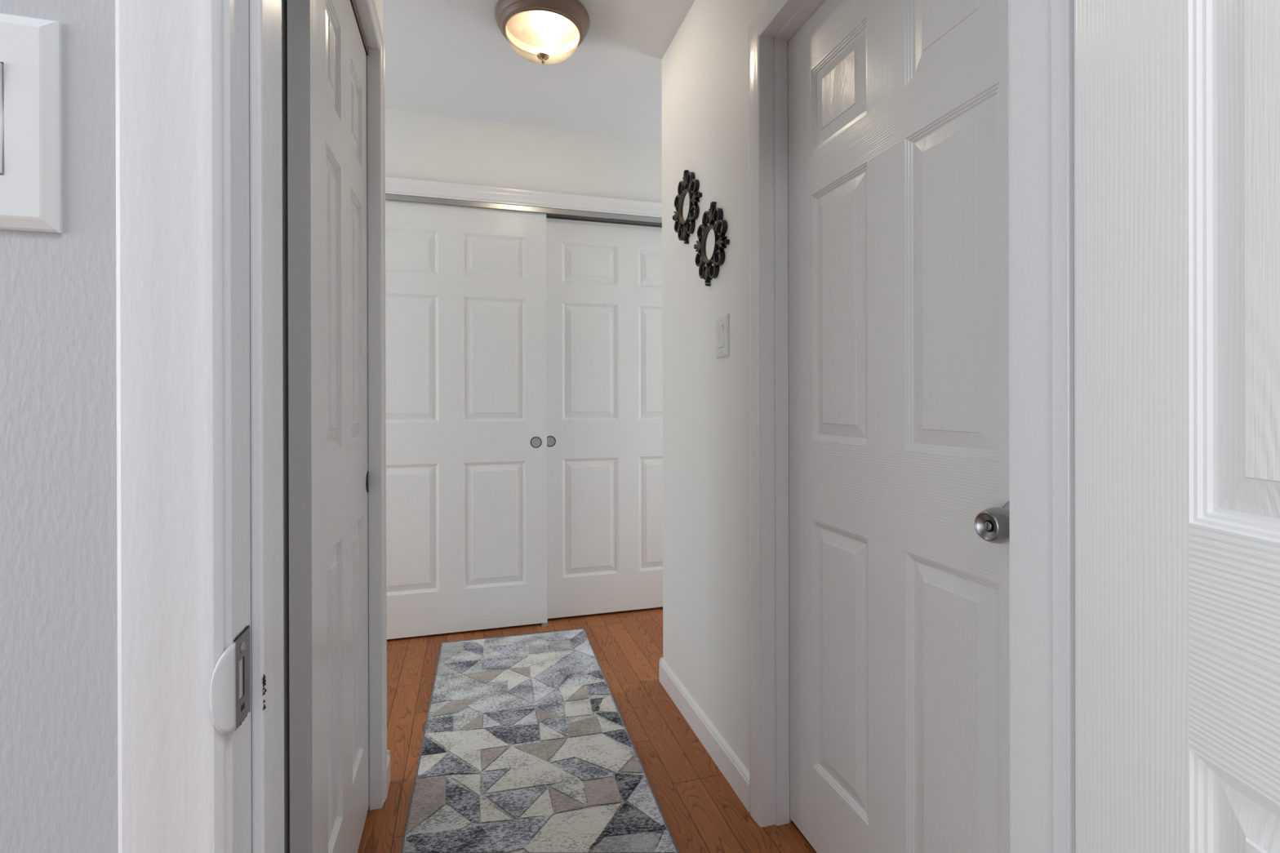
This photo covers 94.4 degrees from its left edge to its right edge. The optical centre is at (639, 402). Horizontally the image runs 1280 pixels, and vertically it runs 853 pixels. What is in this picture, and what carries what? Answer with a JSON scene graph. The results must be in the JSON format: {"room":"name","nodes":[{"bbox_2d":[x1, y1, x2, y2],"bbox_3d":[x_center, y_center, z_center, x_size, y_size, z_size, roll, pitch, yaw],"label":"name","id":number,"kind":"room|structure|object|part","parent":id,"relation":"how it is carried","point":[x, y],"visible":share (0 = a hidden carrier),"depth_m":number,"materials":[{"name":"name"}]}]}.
{"room":"hallway","nodes":[
{"label":"hallway","id":0,"kind":"room"},
{"bbox_2d":[0,0,118,852],"bbox_3d":[-0.525,-0.119,0.378,4.000,2.440,0.113,0,0,-16],"label":"wall","id":1,"kind":"structure","parent":0,"point":[59,785],"depth_m":0.37,"materials":[{"name":"grey paint"}]},
{"bbox_2d":[0,13,62,233],"bbox_3d":[-0.397,-0.169,0.351,0.083,0.130,0.010,0,0,-16],"label":"light switch","id":2,"kind":"object","parent":1,"relation":"attached to","point":[31,51],"visible":1,"depth_m":0.36,"materials":[{"name":"white plastic"}]},
{"bbox_2d":[115,0,1077,852],"bbox_3d":[0.090,0.047,0.555,0.907,2.104,0.138,0,0,-16],"label":"trim","id":3,"kind":"structure","parent":1,"relation":"attached to","point":[198,82],"depth_m":0.40,"materials":[{"name":"white paint"}]},
{"bbox_3d":[0.107,0.048,0.495,0.903,2.102,0.012,0,0,-16],"label":"casing","id":4,"kind":"part","parent":3,"relation":"part of","materials":[{"name":"white paint"}]},
{"bbox_2d":[209,624,250,733],"bbox_3d":[-0.273,0.189,0.400,0.007,0.063,0.046,0,0,-5],"label":"strike plate","id":5,"kind":"object","parent":3,"relation":"attached to","point":[230,685],"visible":1,"depth_m":0.39,"materials":[{"name":"silver metal"}]},
{"bbox_3d":[-0.274,0.189,0.408,0.001,0.060,0.028,0,0,-16],"label":"plate","id":6,"kind":"part","parent":5,"relation":"part of","materials":[{"name":"silver metal"}]},
{"bbox_3d":[0.072,0.047,0.616,0.907,2.104,0.013,0,0,-16],"label":"casing","id":7,"kind":"part","parent":3,"relation":"part of","materials":[{"name":"white paint"}]},
{"bbox_2d":[1075,0,1279,852],"bbox_3d":[0.465,0.077,0.219,0.035,2.020,0.775,0,0,0],"label":"door","id":8,"kind":"structure","parent":1,"relation":"in","point":[1178,101],"depth_m":0.49,"materials":[{"name":"white paint"}]},
{"bbox_2d":[385,108,662,202],"bbox_3d":[-0.718,-0.121,3.212,5.200,2.440,0.730,0,0,-16],"label":"wall","id":9,"kind":"structure","parent":0,"point":[419,145],"depth_m":2.87,"materials":[{"name":"white paint"}]},
{"bbox_2d":[385,176,662,217],"bbox_3d":[-0.465,0.036,2.895,1.976,2.124,0.019,0,0,-16],"label":"trim","id":10,"kind":"structure","parent":9,"relation":"attached to","point":[393,185],"depth_m":2.86,"materials":[{"name":"white paint"}]},
{"bbox_2d":[385,193,662,227],"bbox_3d":[-0.483,-0.938,2.947,1.830,0.025,0.108,0,0,-16],"label":"door track","id":11,"kind":"object","parent":9,"relation":"attached to","point":[553,213],"visible":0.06,"depth_m":2.92,"materials":[{"name":"silver metal"}]},
{"bbox_2d":[385,200,547,639],"bbox_3d":[-0.898,0.080,2.808,0.905,2.014,0.037,0,0,-16],"label":"door","id":12,"kind":"structure","parent":11,"relation":"hanging from","point":[466,287],"depth_m":2.81,"materials":[{"name":"white paint"}]},
{"bbox_3d":[-0.509,0.197,2.904,0.055,0.055,0.006,0,0,-16],"label":"finger pull","id":13,"kind":"part","parent":12,"relation":"part of","materials":[{"name":"grey metal"}]},
{"bbox_2d":[546,217,662,618],"bbox_3d":[-0.065,0.081,3.095,0.905,2.005,0.037,0,0,-16],"label":"door","id":14,"kind":"structure","parent":11,"relation":"hanging from","point":[604,280],"depth_m":3.04,"materials":[{"name":"white paint"}]},
{"bbox_3d":[-0.449,0.197,2.968,0.055,0.055,0.006,0,0,-16],"label":"finger pull","id":15,"kind":"part","parent":14,"relation":"part of","materials":[{"name":"grey metal"}]},
{"bbox_2d":[382,0,694,142],"bbox_3d":[0.015,-1.371,0.655,5.400,0.060,6.250,0,0,-16],"label":"ceiling","id":16,"kind":"structure","parent":0,"point":[450,58],"depth_m":2.38,"materials":[{"name":"white paint"}]},
{"bbox_2d":[494,0,590,63],"bbox_3d":[-0.339,-1.262,2.069,0.327,0.158,0.327,0,0,-16],"label":"ceiling lamp","id":17,"kind":"object","parent":16,"relation":"attached to","point":[542,28],"visible":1,"depth_m":2.04,"materials":[{"name":"white glass"}]},
{"bbox_3d":[-0.310,-1.275,2.046,0.066,0.079,0.066,0,0,-16],"label":"bulb","id":18,"kind":"part","parent":17,"relation":"part of","materials":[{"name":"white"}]},
{"bbox_2d":[366,0,767,773],"bbox_3d":[-0.192,-0.121,1.387,5.200,2.440,1.642,0,0,-16],"label":"wall","id":19,"kind":"structure","parent":0,"point":[704,65],"depth_m":1.87,"materials":[{"name":"white paint"}]},
{"bbox_2d":[281,0,289,852],"bbox_3d":[-0.712,0.080,1.301,0.035,2.018,0.635,0,0,-16],"label":"door frame","id":20,"kind":"structure","parent":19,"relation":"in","point":[284,2],"depth_m":1.03,"materials":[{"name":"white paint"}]},
{"bbox_2d":[350,0,368,55],"bbox_3d":[-0.629,-0.945,1.087,0.088,0.024,1.114,0,0,-16],"label":"door track","id":21,"kind":"object","parent":19,"relation":"attached to","point":[353,2],"visible":0.02,"depth_m":1.48,"materials":[{"name":"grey metal"}]},
{"bbox_2d":[287,0,369,852],"bbox_3d":[-0.671,0.080,1.323,0.037,2.018,0.635,0,0,-16],"label":"door","id":22,"kind":"structure","parent":21,"relation":"hanging from","point":[327,59],"depth_m":1.16,"materials":[{"name":"white paint"}]},
{"bbox_3d":[-0.731,0.214,1.589,0.006,0.057,0.057,0,0,-16],"label":"finger pull","id":23,"kind":"part","parent":22,"relation":"part of","materials":[{"name":"black paint"}]},
{"bbox_2d":[355,0,386,810],"bbox_3d":[-0.564,0.052,1.084,0.039,2.097,1.165,0,0,-16],"label":"trim","id":24,"kind":"structure","parent":19,"relation":"attached to","point":[366,9],"depth_m":1.60,"materials":[{"name":"white paint"}]},
{"bbox_2d":[386,750,390,795],"bbox_3d":[-0.722,1.054,1.685,0.013,0.092,0.074,0,0,-16],"label":"baseboard","id":25,"kind":"structure","parent":19,"relation":"attached to","point":[388,756],"depth_m":1.69,"materials":[{"name":"white paint"}]},
{"bbox_2d":[672,169,702,244],"bbox_3d":[0.158,-0.672,2.042,0.017,0.255,0.255,0,0,-16],"label":"wall mirror","id":26,"kind":"object","parent":19,"relation":"attached to","point":[688,196],"visible":1,"depth_m":2.03,"materials":[{"name":"black paint"}]},
{"bbox_2d":[681,192,689,221],"bbox_3d":[0.161,-0.672,2.042,0.005,0.094,0.094,0,0,-16],"label":"mirror glass","id":27,"kind":"object","parent":26,"relation":"attached to","point":[685,196],"depth_m":2.04,"materials":[{"name":"silver metal"}]},
{"bbox_2d":[658,657,750,812],"bbox_3d":[0.189,1.052,1.959,0.013,0.092,0.777,0,0,-16],"label":"baseboard","id":28,"kind":"structure","parent":19,"relation":"attached to","point":[731,767],"depth_m":1.85,"materials":[{"name":"white paint"}]},
{"bbox_2d":[693,201,729,286],"bbox_3d":[0.217,-0.489,1.838,0.017,0.250,0.250,0,0,-16],"label":"wall mirror","id":29,"kind":"object","parent":19,"relation":"attached to","point":[713,241],"visible":1,"depth_m":1.82,"materials":[{"name":"black paint"}]},
{"bbox_2d":[704,228,715,259],"bbox_3d":[0.220,-0.489,1.839,0.005,0.094,0.094,0,11,-16],"label":"mirror glass","id":30,"kind":"object","parent":29,"relation":"attached to","point":[709,233],"depth_m":1.84,"materials":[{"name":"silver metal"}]},
{"bbox_2d":[715,312,728,358],"bbox_3d":[0.243,-0.196,1.765,0.010,0.127,0.086,0,0,-16],"label":"light switch","id":31,"kind":"object","parent":19,"relation":"attached to","point":[722,321],"visible":1,"depth_m":1.75,"materials":[{"name":"white plastic"}]},
{"bbox_2d":[747,0,824,827],"bbox_3d":[0.471,0.048,1.178,0.127,2.100,0.877,0,0,-16],"label":"trim","id":32,"kind":"structure","parent":19,"relation":"attached to","point":[769,33],"depth_m":1.53,"materials":[{"name":"white paint"}]},
{"bbox_3d":[0.416,0.048,1.162,0.013,2.100,0.877,0,0,-16],"label":"casing","id":33,"kind":"part","parent":32,"relation":"part of","materials":[{"name":"white paint"}]},
{"bbox_2d":[787,0,1009,852],"bbox_3d":[0.476,0.072,1.180,0.102,2.024,0.748,0,0,-16],"label":"door","id":34,"kind":"structure","parent":19,"relation":"in","point":[898,110],"depth_m":1.15,"materials":[{"name":"white paint"}]},
{"bbox_3d":[0.534,0.184,0.883,0.049,0.054,0.054,0,0,-16],"label":"knob","id":35,"kind":"part","parent":34,"relation":"part of","materials":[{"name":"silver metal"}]},
{"bbox_2d":[357,607,817,852],"bbox_3d":[0.022,1.129,0.657,5.400,0.060,6.250,0,0,-16],"label":"floor","id":36,"kind":"structure","parent":0,"point":[702,813],"depth_m":1.93,"materials":[{"name":"brown wood"}]},
{"bbox_2d":[400,628,679,852],"bbox_3d":[-0.352,1.094,1.861,0.654,0.009,1.880,0,0,-14],"label":"runner rug","id":37,"kind":"object","parent":36,"relation":"on","point":[527,746],"visible":1,"depth_m":1.81,"materials":[{"name":"fabric"}]},
{"bbox_2d":[541,622,547,626],"bbox_3d":[-0.479,1.083,2.951,0.028,0.030,0.104,0,0,-16],"label":"guide","id":38,"kind":"object","parent":36,"relation":"on","point":[543,624],"visible":0.45,"depth_m":2.90,"materials":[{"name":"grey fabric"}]}
]}

